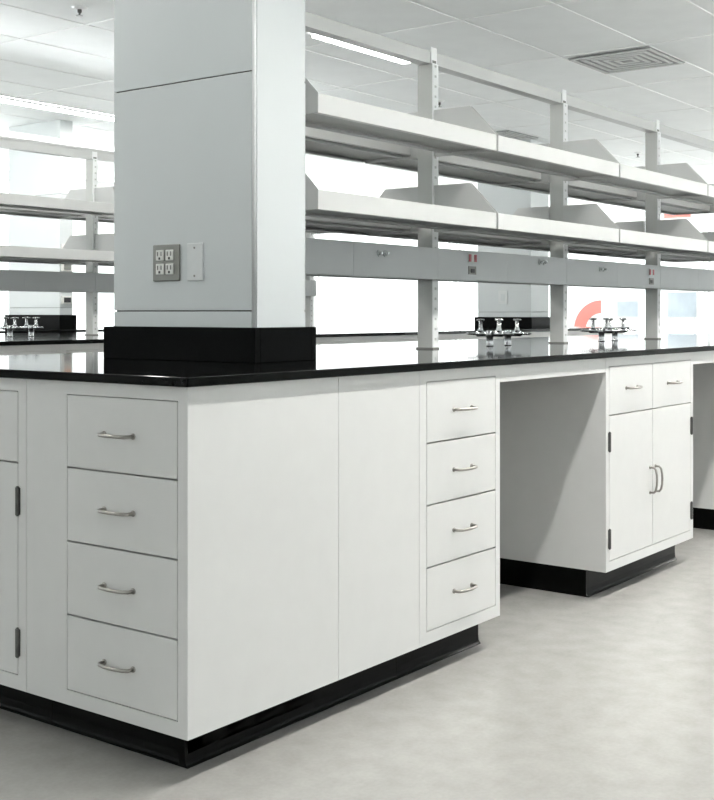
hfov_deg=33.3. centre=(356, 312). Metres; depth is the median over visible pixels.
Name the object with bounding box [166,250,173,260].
receptacle
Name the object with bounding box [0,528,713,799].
floor
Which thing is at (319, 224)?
shelf
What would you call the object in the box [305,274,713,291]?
service raceway
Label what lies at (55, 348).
base cabinet
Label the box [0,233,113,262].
shelf
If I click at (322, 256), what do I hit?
service raceway
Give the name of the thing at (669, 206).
shelf
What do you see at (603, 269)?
fitting
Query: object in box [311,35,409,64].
recessed light
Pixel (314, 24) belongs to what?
rail
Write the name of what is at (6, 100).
recessed light
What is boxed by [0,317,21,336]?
turret
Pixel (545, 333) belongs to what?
base cabinet
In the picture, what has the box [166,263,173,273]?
receptacle
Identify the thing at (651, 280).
fitting
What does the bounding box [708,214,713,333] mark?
window
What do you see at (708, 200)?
shelf
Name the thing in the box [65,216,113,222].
shelf
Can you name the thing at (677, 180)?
shelf
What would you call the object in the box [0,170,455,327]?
wall
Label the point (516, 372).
rail
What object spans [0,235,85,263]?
shelf
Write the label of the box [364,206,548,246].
shelf
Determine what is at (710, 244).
shelf
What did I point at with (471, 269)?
fitting
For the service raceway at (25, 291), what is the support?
attached to the post
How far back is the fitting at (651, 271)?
6.33 m
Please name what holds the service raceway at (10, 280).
attached to the post
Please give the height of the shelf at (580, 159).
0.183 m
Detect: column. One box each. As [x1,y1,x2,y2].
[5,120,76,328]
[104,0,315,362]
[474,140,549,326]
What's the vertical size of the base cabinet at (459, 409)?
0.892 m
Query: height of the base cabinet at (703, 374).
0.892 m
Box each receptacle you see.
[156,250,163,260]
[156,264,163,274]
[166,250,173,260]
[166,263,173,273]
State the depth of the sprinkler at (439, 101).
9.51 m
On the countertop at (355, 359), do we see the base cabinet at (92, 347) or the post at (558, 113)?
the post at (558, 113)
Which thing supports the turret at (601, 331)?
on the countertop at (355, 359)
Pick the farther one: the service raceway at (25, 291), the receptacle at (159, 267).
the service raceway at (25, 291)
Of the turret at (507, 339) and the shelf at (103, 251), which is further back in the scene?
the shelf at (103, 251)
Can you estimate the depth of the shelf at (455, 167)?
5.35 m
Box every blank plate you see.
[187,243,202,280]
[498,291,506,303]
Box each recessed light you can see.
[0,96,113,121]
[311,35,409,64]
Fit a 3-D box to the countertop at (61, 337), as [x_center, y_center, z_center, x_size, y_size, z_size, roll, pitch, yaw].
[-0.717,0.155,8.988,1.940,0.022,8.900,0,0,37]
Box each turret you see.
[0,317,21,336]
[20,317,43,335]
[466,319,513,345]
[495,318,531,344]
[580,318,622,340]
[603,318,635,340]
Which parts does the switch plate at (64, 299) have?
knob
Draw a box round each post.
[85,159,98,334]
[304,233,312,326]
[416,63,438,348]
[548,103,568,342]
[644,132,660,338]
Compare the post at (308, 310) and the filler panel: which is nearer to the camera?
the filler panel
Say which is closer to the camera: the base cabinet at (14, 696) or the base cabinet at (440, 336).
the base cabinet at (14, 696)
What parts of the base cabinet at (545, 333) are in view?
drawer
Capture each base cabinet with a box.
[0,344,60,355]
[0,378,51,723]
[27,377,337,768]
[61,343,103,352]
[316,336,360,344]
[361,335,417,342]
[396,366,499,677]
[438,334,485,340]
[493,332,539,338]
[500,352,692,596]
[540,331,584,336]
[585,332,623,335]
[693,363,713,529]
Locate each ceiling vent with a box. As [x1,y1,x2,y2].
[496,130,537,140]
[568,47,684,73]
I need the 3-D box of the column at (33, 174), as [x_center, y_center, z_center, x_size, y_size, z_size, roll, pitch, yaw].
[-2.847,-0.774,10.714,0.768,1.836,0.188,0,0,37]
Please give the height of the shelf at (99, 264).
0.183 m
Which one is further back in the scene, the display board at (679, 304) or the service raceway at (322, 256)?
the display board at (679, 304)
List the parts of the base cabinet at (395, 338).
drawer, drawer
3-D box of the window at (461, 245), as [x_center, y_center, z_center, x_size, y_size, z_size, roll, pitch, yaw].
[2.828,-0.447,21.648,2.210,2.310,0.060,0,0,37]
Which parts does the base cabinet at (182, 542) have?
handle, handle, handle, handle, drawer, drawer, drawer, drawer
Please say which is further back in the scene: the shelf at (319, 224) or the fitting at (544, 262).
the fitting at (544, 262)
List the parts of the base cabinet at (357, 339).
drawer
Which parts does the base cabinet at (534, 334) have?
drawer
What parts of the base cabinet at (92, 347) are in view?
drawer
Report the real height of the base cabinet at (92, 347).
0.892 m
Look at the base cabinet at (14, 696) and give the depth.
3.04 m
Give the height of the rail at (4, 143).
0.110 m
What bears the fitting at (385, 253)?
attached to the service raceway at (322, 256)
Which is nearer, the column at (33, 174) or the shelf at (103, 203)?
the shelf at (103, 203)
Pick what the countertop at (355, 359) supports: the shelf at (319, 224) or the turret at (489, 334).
the turret at (489, 334)
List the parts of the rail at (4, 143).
uplight strip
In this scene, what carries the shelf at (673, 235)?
attached to the post at (558, 113)
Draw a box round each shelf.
[0,186,113,215]
[0,189,85,218]
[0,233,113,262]
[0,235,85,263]
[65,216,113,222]
[66,263,113,265]
[304,77,496,155]
[305,112,417,162]
[305,173,496,231]
[305,187,417,234]
[305,230,328,233]
[364,143,548,185]
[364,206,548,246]
[437,106,618,180]
[443,183,618,244]
[501,144,643,202]
[502,207,643,255]
[565,204,706,253]
[570,139,706,198]
[597,166,713,214]
[603,221,713,261]
[663,173,713,206]
[667,219,713,257]
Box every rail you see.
[0,130,113,162]
[305,11,713,152]
[500,358,605,381]
[693,351,713,363]
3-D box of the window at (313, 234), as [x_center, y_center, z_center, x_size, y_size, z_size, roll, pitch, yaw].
[-1.871,-0.447,17.487,0.060,2.310,3.900,0,0,37]
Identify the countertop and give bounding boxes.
[0,326,628,345]
[0,327,103,332]
[0,333,713,386]
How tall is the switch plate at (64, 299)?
0.068 m
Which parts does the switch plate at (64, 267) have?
knob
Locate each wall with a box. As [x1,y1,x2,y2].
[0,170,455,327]
[456,212,713,333]
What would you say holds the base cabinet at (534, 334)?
on the floor
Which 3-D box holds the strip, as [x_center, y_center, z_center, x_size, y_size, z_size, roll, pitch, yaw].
[5.275,-1.607,19.627,0.450,0.090,0.030,0,0,37]
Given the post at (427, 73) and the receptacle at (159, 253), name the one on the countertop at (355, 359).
the post at (427, 73)
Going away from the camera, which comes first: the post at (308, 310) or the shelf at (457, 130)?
the shelf at (457, 130)
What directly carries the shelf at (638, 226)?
attached to the post at (558, 113)
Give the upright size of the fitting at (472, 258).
0.036 m
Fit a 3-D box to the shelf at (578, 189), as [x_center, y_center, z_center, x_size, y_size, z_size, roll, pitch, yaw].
[1.129,-0.709,6.166,0.281,0.183,1.084,0,0,37]
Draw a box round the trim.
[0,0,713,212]
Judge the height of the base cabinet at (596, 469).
0.892 m
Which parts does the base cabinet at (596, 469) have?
drawer, door, handle, handle, handle, drawer, door, handle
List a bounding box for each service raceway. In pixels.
[0,270,315,295]
[25,291,102,292]
[305,238,713,290]
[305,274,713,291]
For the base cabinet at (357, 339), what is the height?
0.892 m
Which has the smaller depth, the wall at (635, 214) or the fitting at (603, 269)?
the fitting at (603, 269)
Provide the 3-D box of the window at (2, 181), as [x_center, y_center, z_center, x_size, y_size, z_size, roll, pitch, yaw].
[-3.824,-0.447,14.889,0.060,2.310,2.400,0,0,37]
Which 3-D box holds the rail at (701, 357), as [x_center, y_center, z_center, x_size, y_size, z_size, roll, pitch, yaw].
[1.641,0.193,5.389,0.045,0.054,0.767,0,0,37]
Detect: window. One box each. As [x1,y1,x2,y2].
[0,179,85,189]
[313,234,314,326]
[446,243,449,325]
[460,244,463,325]
[569,215,703,333]
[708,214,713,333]
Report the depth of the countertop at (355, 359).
3.59 m
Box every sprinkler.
[71,5,87,16]
[438,100,444,107]
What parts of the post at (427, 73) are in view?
plate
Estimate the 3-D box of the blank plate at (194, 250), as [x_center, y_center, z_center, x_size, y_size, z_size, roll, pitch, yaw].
[-0.485,-0.152,3.566,0.065,0.112,0.007,0,0,37]
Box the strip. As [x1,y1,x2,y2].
[664,214,690,217]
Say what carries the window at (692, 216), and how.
in the wall at (635, 214)
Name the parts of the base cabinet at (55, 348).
drawer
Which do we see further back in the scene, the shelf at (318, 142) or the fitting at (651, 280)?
the fitting at (651, 280)
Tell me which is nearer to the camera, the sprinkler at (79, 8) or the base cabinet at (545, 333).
the sprinkler at (79, 8)
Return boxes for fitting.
[377,250,388,256]
[468,254,476,262]
[468,266,475,274]
[538,259,547,264]
[599,266,606,271]
[649,269,653,275]
[649,278,653,284]
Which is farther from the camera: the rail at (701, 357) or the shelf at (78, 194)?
the shelf at (78, 194)
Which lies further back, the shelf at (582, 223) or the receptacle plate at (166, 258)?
the shelf at (582, 223)
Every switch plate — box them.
[61,264,72,270]
[61,296,72,303]
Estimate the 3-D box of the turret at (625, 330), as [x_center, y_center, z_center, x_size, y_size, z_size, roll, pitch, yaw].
[1.325,0.085,6.131,0.232,0.119,0.054,0,0,37]
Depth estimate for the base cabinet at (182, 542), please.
2.85 m
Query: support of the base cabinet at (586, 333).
on the floor
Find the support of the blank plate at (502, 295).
attached to the column at (527, 303)
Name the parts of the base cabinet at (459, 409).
drawer, drawer, drawer, drawer, handle, handle, handle, handle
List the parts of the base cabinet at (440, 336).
drawer, drawer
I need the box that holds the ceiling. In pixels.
[0,0,713,213]
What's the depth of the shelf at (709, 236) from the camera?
7.23 m
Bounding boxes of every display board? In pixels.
[570,299,639,333]
[666,291,698,333]
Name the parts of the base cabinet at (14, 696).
drawer, door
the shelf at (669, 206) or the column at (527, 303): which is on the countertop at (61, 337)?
the column at (527, 303)
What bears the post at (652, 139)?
on the countertop at (355, 359)
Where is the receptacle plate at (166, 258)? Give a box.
[153,244,179,280]
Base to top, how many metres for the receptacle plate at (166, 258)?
0.112 m
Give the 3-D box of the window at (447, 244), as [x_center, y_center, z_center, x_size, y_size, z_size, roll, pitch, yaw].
[0.515,-0.447,20.660,0.060,2.310,3.960,0,0,37]
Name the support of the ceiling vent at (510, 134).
in the ceiling
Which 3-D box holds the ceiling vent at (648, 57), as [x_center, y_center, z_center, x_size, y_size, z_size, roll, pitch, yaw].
[1.805,-1.681,7.974,0.580,0.012,0.580,0,0,37]
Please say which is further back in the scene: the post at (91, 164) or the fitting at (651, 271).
the post at (91, 164)
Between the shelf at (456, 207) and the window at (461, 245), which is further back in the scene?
the window at (461, 245)
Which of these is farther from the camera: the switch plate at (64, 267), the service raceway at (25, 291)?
the switch plate at (64, 267)
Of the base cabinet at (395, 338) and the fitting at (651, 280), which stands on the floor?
the base cabinet at (395, 338)
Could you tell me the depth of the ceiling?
8.26 m
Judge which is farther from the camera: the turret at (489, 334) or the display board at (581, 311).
the display board at (581, 311)
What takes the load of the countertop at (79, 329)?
on the cabinet
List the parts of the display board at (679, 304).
leg, panel, leg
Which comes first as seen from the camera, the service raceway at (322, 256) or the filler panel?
the filler panel
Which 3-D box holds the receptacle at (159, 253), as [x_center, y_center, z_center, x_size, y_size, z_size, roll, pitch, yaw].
[-0.603,-0.175,3.649,0.033,0.033,0.004,0,0,37]
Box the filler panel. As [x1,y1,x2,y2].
[315,371,418,712]
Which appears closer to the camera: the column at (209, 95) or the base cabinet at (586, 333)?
the column at (209, 95)
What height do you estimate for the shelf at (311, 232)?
0.183 m

